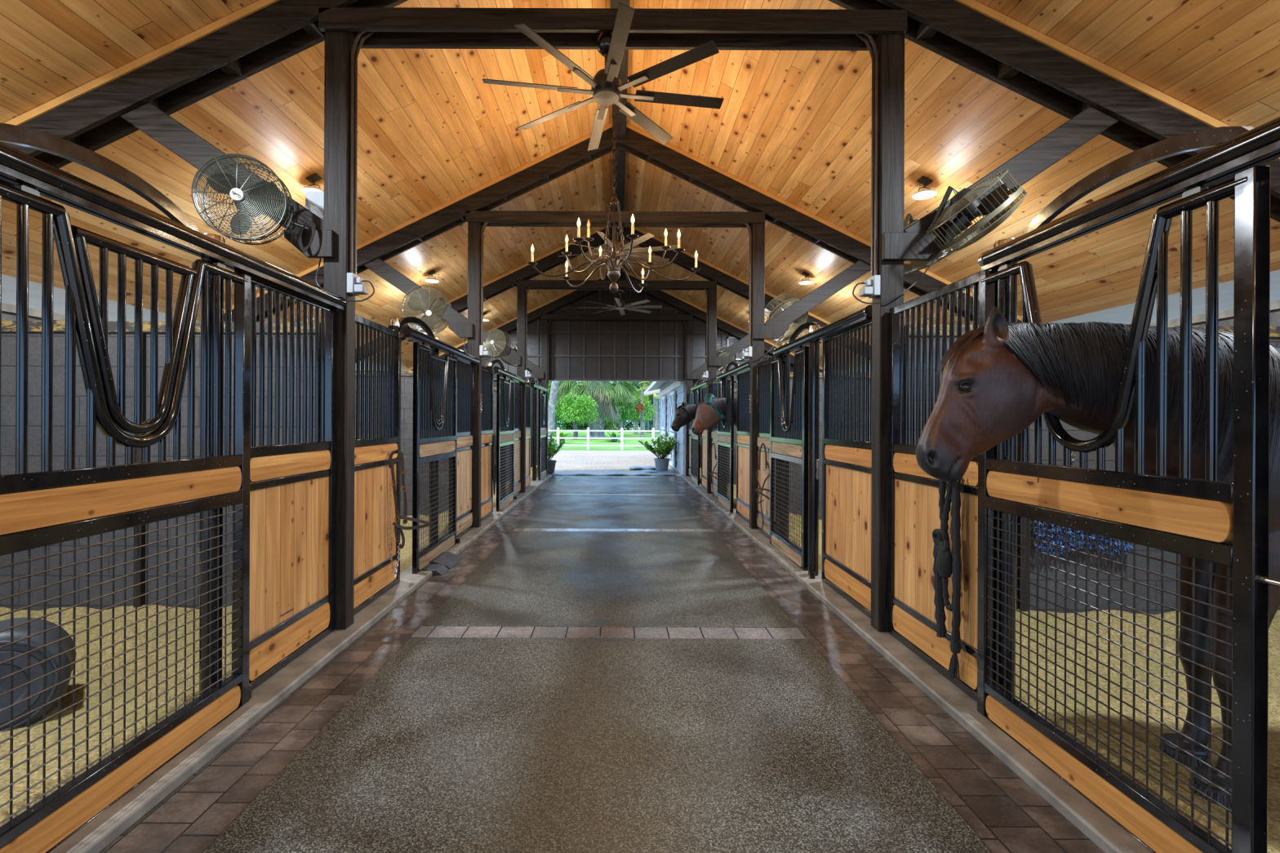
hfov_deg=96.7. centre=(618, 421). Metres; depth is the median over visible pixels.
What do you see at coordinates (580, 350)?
wall
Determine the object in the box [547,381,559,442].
trunk
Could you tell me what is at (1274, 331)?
trim
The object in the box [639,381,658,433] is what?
palm tree
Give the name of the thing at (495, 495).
wood shavings
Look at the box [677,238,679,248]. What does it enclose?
candle
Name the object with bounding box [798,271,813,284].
ceiling spotlight
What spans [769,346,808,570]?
door
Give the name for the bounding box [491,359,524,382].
door track
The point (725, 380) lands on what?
steel column
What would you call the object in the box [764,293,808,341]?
wall fan
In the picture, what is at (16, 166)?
door track
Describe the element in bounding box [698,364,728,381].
outlet box
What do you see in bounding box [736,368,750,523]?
panel
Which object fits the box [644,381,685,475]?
shed
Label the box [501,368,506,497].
steel column
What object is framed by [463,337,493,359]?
outlet box
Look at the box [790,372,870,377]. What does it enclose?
trim
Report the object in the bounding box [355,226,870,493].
frame
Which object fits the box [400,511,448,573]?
wood shavings
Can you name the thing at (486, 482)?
panel
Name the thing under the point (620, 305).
ceiling fan
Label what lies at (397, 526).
halter
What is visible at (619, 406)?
broadleaf tree
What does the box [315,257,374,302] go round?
outlet box
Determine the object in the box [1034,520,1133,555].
net
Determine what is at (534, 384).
door track
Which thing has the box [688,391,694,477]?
panel
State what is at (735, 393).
wall partition
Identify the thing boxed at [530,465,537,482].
wood shavings
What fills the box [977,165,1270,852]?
door
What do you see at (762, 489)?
halter
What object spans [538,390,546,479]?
door
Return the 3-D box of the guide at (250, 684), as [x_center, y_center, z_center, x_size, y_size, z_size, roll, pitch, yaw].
[-1.841,1.377,2.871,0.130,0.090,0.078,0,0,0]
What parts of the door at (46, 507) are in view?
rail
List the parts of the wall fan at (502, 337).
blade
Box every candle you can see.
[531,252,533,262]
[565,242,568,251]
[577,226,580,237]
[586,227,590,237]
[631,223,634,234]
[664,236,666,245]
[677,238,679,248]
[694,258,697,267]
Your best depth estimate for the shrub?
73.84 m
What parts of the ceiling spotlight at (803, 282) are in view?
mounting plate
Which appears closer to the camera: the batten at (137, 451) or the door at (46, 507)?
the door at (46, 507)
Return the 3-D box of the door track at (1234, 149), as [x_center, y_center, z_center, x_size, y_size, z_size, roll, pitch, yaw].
[1.821,-0.845,1.560,0.166,0.245,2.380,0,0,0]
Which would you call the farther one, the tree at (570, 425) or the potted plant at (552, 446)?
the tree at (570, 425)
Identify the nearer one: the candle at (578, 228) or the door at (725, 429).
the candle at (578, 228)
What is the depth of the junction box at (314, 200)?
3.88 m
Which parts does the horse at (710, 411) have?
mask crown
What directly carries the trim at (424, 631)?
on the floor at (1007, 815)
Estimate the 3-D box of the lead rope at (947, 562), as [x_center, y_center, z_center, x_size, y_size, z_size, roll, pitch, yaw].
[1.742,0.815,3.033,0.090,1.064,0.225,0,0,0]
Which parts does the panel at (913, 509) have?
board panel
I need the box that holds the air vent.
[726,337,743,359]
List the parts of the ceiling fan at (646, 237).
blade, blade, blade, blade, blade, blade, blade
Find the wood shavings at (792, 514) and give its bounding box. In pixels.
[789,512,822,572]
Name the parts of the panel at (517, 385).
board panel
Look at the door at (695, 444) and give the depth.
12.97 m
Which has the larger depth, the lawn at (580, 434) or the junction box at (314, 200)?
the lawn at (580, 434)
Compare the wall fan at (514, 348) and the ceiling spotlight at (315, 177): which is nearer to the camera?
the ceiling spotlight at (315, 177)
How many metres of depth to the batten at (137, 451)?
3.77 m
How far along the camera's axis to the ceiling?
5.42 m
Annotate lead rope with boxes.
[491,434,496,494]
[932,480,961,679]
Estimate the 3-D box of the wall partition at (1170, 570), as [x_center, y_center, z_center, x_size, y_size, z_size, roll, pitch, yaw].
[3.658,0.476,3.870,3.480,2.080,0.140,0,0,0]
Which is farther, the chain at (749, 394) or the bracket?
the chain at (749, 394)
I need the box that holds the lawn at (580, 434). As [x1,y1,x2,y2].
[555,426,659,450]
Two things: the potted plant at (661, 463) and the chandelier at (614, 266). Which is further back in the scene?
the potted plant at (661, 463)
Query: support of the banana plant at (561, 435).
on the lawn at (580, 434)
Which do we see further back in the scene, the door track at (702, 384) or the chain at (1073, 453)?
the door track at (702, 384)
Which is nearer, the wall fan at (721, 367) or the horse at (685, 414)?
the wall fan at (721, 367)
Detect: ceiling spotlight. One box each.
[301,173,324,193]
[424,270,439,283]
[483,312,488,320]
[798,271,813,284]
[911,175,937,199]
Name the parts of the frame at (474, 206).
post, post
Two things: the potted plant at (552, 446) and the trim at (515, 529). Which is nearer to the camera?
the trim at (515, 529)
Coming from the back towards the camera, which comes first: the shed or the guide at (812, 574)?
the shed
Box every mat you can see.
[548,476,680,493]
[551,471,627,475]
[623,471,675,475]
[629,466,655,469]
[636,469,679,473]
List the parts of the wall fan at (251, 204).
blade, blade, motor, blade, arm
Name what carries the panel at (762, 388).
on the curb at (1104, 832)
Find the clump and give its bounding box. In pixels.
[605,433,623,441]
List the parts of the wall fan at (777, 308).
blade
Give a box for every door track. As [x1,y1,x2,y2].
[0,122,346,310]
[399,316,479,364]
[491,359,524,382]
[528,377,548,392]
[690,378,706,391]
[716,360,750,380]
[773,304,871,356]
[977,115,1279,271]
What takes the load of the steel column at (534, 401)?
on the curb at (98, 833)
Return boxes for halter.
[387,449,430,577]
[755,443,769,530]
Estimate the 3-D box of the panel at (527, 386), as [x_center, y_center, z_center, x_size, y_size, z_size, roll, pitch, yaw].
[-1.906,0.314,11.725,0.050,2.155,0.950,0,0,0]
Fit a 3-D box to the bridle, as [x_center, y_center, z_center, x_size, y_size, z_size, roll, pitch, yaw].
[1.775,0.928,10.450,0.023,1.062,0.317,0,0,-34]
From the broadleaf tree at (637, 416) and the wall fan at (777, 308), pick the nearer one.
the wall fan at (777, 308)
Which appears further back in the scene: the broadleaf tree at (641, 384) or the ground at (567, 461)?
the broadleaf tree at (641, 384)
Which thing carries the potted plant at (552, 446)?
on the ground at (567, 461)
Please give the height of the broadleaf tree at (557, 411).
7.237 m
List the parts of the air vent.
panel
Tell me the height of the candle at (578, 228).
0.115 m
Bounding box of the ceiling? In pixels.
[0,0,1279,372]
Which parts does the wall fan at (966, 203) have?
arm, blade, motor, blade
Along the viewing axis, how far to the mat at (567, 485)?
12.56 m
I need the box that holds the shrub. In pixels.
[644,400,660,432]
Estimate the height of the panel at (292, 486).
2.155 m
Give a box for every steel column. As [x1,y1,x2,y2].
[199,233,225,696]
[387,317,399,332]
[429,337,439,544]
[484,361,492,369]
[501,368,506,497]
[532,382,537,480]
[694,384,697,476]
[721,371,727,497]
[781,342,790,539]
[808,324,820,576]
[992,238,1017,698]
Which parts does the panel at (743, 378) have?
board panel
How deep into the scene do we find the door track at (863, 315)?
4.89 m
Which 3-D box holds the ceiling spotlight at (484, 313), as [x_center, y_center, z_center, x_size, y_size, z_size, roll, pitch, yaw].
[-3.060,-2.382,12.960,0.224,0.178,0.222,0,0,0]
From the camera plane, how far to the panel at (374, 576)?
4.44 m
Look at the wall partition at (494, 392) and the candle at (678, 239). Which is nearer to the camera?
the candle at (678, 239)
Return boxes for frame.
[0,0,1279,631]
[223,122,1022,528]
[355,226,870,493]
[408,269,822,475]
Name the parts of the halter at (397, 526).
lead chain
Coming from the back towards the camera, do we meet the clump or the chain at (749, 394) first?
the clump
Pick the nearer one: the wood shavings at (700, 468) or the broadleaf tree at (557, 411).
the wood shavings at (700, 468)
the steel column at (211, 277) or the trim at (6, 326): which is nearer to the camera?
the steel column at (211, 277)
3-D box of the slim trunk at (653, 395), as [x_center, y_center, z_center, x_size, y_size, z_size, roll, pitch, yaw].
[4.501,-1.630,71.803,0.203,6.203,0.185,0,0,-23]
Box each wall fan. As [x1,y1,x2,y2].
[191,153,311,244]
[401,284,451,334]
[483,328,511,358]
[500,342,516,366]
[716,346,736,371]
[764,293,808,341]
[925,169,1027,254]
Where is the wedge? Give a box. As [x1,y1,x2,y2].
[422,551,462,575]
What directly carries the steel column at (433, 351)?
on the curb at (98, 833)
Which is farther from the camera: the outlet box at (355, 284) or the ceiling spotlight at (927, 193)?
the ceiling spotlight at (927, 193)
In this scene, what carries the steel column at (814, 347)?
on the curb at (1104, 832)
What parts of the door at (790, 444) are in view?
rail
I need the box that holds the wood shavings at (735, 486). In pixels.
[727,483,736,508]
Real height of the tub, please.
0.494 m
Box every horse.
[671,401,695,431]
[691,392,736,435]
[915,305,1279,808]
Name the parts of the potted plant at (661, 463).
pot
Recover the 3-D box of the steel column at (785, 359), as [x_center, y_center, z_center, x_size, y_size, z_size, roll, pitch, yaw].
[1.884,0.270,6.410,0.100,2.297,0.100,0,0,0]
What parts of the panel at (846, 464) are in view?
board panel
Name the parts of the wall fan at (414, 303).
blade, blade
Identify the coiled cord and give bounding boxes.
[297,222,315,252]
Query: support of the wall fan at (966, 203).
attached to the frame at (1096, 98)
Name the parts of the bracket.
arm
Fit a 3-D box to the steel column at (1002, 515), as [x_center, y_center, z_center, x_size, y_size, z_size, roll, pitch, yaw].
[1.884,0.270,2.770,0.100,2.297,0.100,0,0,0]
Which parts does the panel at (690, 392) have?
board panel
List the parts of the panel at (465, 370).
board panel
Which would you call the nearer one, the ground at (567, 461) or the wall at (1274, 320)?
the wall at (1274, 320)
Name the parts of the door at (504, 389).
rail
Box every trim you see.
[1,302,65,320]
[1,320,320,333]
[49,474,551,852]
[355,369,413,375]
[410,626,806,639]
[513,528,714,532]
[547,493,682,495]
[564,475,666,477]
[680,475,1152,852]
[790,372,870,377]
[903,324,1279,337]
[1150,299,1279,325]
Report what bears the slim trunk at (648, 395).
on the lawn at (580, 434)
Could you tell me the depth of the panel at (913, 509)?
3.39 m
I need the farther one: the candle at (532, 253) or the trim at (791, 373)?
the trim at (791, 373)
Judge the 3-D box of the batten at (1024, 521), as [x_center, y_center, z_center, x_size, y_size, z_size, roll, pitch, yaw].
[2.698,0.402,3.783,0.050,1.920,0.035,0,0,0]
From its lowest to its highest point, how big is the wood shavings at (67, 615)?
0.278 m
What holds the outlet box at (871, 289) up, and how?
attached to the frame at (1096, 98)
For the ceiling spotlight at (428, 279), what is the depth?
9.31 m
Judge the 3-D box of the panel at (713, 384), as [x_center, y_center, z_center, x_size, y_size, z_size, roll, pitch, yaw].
[1.824,0.331,10.568,0.050,2.155,0.995,0,0,0]
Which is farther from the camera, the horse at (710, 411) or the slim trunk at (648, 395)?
the slim trunk at (648, 395)
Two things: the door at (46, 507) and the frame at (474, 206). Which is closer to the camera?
the door at (46, 507)
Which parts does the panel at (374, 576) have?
board panel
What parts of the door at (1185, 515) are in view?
rail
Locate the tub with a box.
[0,617,75,732]
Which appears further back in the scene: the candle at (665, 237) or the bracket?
the candle at (665, 237)
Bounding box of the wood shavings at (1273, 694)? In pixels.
[1015,608,1279,852]
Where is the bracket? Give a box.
[903,213,968,274]
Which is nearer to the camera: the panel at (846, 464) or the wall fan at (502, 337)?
the panel at (846, 464)
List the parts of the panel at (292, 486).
board panel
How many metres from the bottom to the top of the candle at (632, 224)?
0.115 m
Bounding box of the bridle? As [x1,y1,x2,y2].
[708,442,717,497]
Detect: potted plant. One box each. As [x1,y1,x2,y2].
[547,433,568,474]
[638,433,678,471]
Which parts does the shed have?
trim, trim, door, trim, trim, door, door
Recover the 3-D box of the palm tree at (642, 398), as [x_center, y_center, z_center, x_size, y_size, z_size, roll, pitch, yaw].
[2.281,-1.367,53.913,3.744,5.673,3.442,0,0,43]
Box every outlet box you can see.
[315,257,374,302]
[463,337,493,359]
[514,369,533,380]
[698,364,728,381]
[737,334,782,361]
[852,253,937,304]
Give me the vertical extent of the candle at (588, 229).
0.115 m
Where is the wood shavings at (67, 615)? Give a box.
[0,604,231,826]
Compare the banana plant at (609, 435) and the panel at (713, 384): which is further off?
the banana plant at (609, 435)
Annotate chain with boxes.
[749,394,751,413]
[1071,450,1075,466]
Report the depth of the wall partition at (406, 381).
7.44 m
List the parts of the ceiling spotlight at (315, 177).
mounting plate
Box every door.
[0,182,250,852]
[412,342,457,573]
[496,373,514,511]
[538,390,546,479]
[690,388,700,485]
[717,375,733,511]
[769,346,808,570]
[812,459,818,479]
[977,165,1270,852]
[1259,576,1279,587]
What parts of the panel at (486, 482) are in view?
board panel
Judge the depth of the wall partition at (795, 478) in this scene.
7.44 m
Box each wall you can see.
[1,311,41,320]
[481,289,793,467]
[1191,309,1279,326]
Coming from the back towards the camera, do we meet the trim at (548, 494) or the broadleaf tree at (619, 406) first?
the broadleaf tree at (619, 406)
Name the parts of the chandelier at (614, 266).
arm, bulb, arm, arm, bulb, arm, arm, arm, stem, crown, chain, arm, arm, bulb, arm, arm, arm, arm, bulb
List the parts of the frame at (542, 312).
post, post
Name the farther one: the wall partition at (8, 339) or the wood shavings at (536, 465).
the wood shavings at (536, 465)
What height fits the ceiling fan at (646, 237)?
0.442 m
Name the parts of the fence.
post, post, rail, rail, rail, post, post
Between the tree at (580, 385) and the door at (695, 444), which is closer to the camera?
the door at (695, 444)
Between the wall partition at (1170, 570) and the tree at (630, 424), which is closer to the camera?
the wall partition at (1170, 570)
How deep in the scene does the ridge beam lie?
7.24 m
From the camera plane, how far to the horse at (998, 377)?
2.21 m
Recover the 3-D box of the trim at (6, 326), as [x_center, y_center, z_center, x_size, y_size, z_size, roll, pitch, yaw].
[-3.687,-0.631,3.870,3.380,0.070,0.170,0,0,0]
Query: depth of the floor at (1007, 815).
2.68 m
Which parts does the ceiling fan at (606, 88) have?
blade, blade, blade, blade, hub plate, blade, blade, blade, blade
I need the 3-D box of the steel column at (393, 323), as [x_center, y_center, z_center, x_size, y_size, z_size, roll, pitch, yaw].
[-1.966,0.253,4.970,0.100,2.297,0.100,0,0,0]
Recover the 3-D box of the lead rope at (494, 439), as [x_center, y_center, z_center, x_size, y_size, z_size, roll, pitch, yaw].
[-1.831,0.639,8.409,0.040,0.887,0.234,0,0,0]
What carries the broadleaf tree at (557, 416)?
on the lawn at (580, 434)
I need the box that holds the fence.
[547,426,659,449]
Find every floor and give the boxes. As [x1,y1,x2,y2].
[98,475,1105,852]
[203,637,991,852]
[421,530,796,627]
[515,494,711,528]
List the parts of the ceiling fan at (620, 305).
blade, blade, hub plate, blade, blade, blade, blade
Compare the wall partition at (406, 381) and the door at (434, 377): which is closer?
the door at (434, 377)
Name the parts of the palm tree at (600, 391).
crown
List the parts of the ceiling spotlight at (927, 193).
mounting plate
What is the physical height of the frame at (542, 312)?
5.350 m
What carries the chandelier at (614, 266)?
hanging from the ridge beam
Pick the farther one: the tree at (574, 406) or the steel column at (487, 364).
the tree at (574, 406)
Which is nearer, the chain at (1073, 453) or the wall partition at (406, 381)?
the chain at (1073, 453)
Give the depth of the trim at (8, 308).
5.22 m
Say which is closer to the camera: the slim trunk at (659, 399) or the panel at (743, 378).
the panel at (743, 378)
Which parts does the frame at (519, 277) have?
post, post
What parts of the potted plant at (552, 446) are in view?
pot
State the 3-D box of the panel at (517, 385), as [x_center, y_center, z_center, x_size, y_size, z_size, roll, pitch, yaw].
[-1.906,0.314,10.598,0.050,2.155,0.935,0,0,0]
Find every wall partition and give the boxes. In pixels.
[0,331,320,610]
[355,375,448,515]
[493,391,510,482]
[727,391,736,484]
[789,377,870,519]
[903,335,1279,614]
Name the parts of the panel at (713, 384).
board panel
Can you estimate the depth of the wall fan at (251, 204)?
3.54 m
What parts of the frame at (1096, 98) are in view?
post, post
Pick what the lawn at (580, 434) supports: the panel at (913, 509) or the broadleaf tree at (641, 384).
the broadleaf tree at (641, 384)
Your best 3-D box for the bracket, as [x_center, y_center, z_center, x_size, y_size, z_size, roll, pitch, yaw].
[2.341,-1.395,4.316,0.643,0.497,0.932,0,0,18]
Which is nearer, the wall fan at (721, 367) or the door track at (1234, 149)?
the door track at (1234, 149)
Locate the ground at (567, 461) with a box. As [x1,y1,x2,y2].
[550,450,680,475]
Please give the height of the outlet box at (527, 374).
0.423 m
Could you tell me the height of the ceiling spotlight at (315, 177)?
0.178 m
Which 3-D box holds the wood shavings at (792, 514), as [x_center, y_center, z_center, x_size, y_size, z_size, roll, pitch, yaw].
[3.657,1.328,5.690,3.465,0.266,3.480,0,0,0]
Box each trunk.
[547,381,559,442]
[647,395,648,432]
[653,395,654,428]
[657,399,659,433]
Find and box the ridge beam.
[610,0,629,277]
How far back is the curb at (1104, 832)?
2.77 m
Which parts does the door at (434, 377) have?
rail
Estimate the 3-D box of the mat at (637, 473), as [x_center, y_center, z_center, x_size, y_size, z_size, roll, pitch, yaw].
[0.817,1.438,15.425,1.454,0.060,0.551,0,0,0]
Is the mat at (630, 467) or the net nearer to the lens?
the net
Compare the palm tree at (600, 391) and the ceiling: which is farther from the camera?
the palm tree at (600, 391)
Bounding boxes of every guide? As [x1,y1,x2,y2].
[248,683,251,699]
[809,571,815,578]
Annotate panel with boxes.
[233,271,336,691]
[353,314,400,615]
[448,355,474,537]
[480,365,493,521]
[510,379,521,496]
[525,383,530,488]
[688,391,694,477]
[701,386,706,490]
[710,379,722,498]
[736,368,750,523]
[755,355,781,539]
[821,320,871,618]
[888,270,995,702]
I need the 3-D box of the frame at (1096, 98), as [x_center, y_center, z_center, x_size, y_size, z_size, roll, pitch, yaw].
[0.005,-1.255,3.865,10.760,5.350,0.221,0,0,0]
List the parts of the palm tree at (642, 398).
crown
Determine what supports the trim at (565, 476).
attached to the wall at (580, 350)
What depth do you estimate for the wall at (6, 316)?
5.06 m
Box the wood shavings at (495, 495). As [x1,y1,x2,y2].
[493,481,509,508]
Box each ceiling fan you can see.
[482,2,724,151]
[559,222,677,269]
[579,288,662,315]
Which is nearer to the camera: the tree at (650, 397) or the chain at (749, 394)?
the chain at (749, 394)
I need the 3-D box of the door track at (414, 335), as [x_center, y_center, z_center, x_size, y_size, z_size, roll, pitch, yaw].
[-1.893,-0.861,6.201,0.166,0.245,2.462,0,0,0]
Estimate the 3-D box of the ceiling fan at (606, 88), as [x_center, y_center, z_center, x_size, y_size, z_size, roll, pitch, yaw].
[-0.080,-2.414,3.870,1.547,0.442,1.547,0,0,-32]
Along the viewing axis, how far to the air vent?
14.78 m
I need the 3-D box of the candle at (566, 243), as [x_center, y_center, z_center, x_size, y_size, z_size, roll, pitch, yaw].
[-0.538,-1.808,5.945,0.025,0.115,0.025,0,0,0]
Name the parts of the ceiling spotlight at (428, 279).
mounting plate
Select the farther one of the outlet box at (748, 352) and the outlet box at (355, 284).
the outlet box at (748, 352)
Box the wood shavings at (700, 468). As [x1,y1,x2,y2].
[699,467,701,482]
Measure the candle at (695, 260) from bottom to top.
0.115 m
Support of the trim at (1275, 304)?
on the wall at (1274, 320)
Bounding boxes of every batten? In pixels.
[133,333,146,607]
[1017,425,1030,611]
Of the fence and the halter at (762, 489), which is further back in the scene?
the fence
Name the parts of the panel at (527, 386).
board panel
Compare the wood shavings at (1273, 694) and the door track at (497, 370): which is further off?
the door track at (497, 370)
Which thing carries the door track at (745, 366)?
attached to the steel column
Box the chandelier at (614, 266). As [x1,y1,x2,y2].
[527,104,701,293]
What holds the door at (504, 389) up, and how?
hanging from the door track at (497, 370)
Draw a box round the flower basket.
[634,400,644,413]
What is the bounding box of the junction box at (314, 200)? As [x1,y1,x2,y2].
[305,191,324,220]
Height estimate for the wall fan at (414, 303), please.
0.643 m
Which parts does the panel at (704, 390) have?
board panel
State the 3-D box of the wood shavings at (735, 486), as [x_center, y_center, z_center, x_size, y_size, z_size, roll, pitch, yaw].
[3.657,1.315,9.330,3.465,0.292,3.480,0,0,0]
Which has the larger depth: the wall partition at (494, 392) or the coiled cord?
the wall partition at (494, 392)
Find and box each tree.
[547,381,577,436]
[547,382,570,431]
[548,381,642,437]
[556,381,587,430]
[559,392,598,439]
[569,381,640,430]
[604,381,635,434]
[608,382,658,430]
[622,386,655,434]
[623,381,651,433]
[624,381,659,436]
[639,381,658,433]
[647,394,658,402]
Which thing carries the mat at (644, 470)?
on the ground at (567, 461)
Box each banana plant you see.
[553,431,574,442]
[597,431,620,441]
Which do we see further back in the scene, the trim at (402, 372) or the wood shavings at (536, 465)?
the wood shavings at (536, 465)
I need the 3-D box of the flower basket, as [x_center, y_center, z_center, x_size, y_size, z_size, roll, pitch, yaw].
[2.006,-1.400,53.397,0.983,1.291,0.986,0,0,0]
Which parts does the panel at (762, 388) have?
board panel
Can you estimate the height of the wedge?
0.075 m

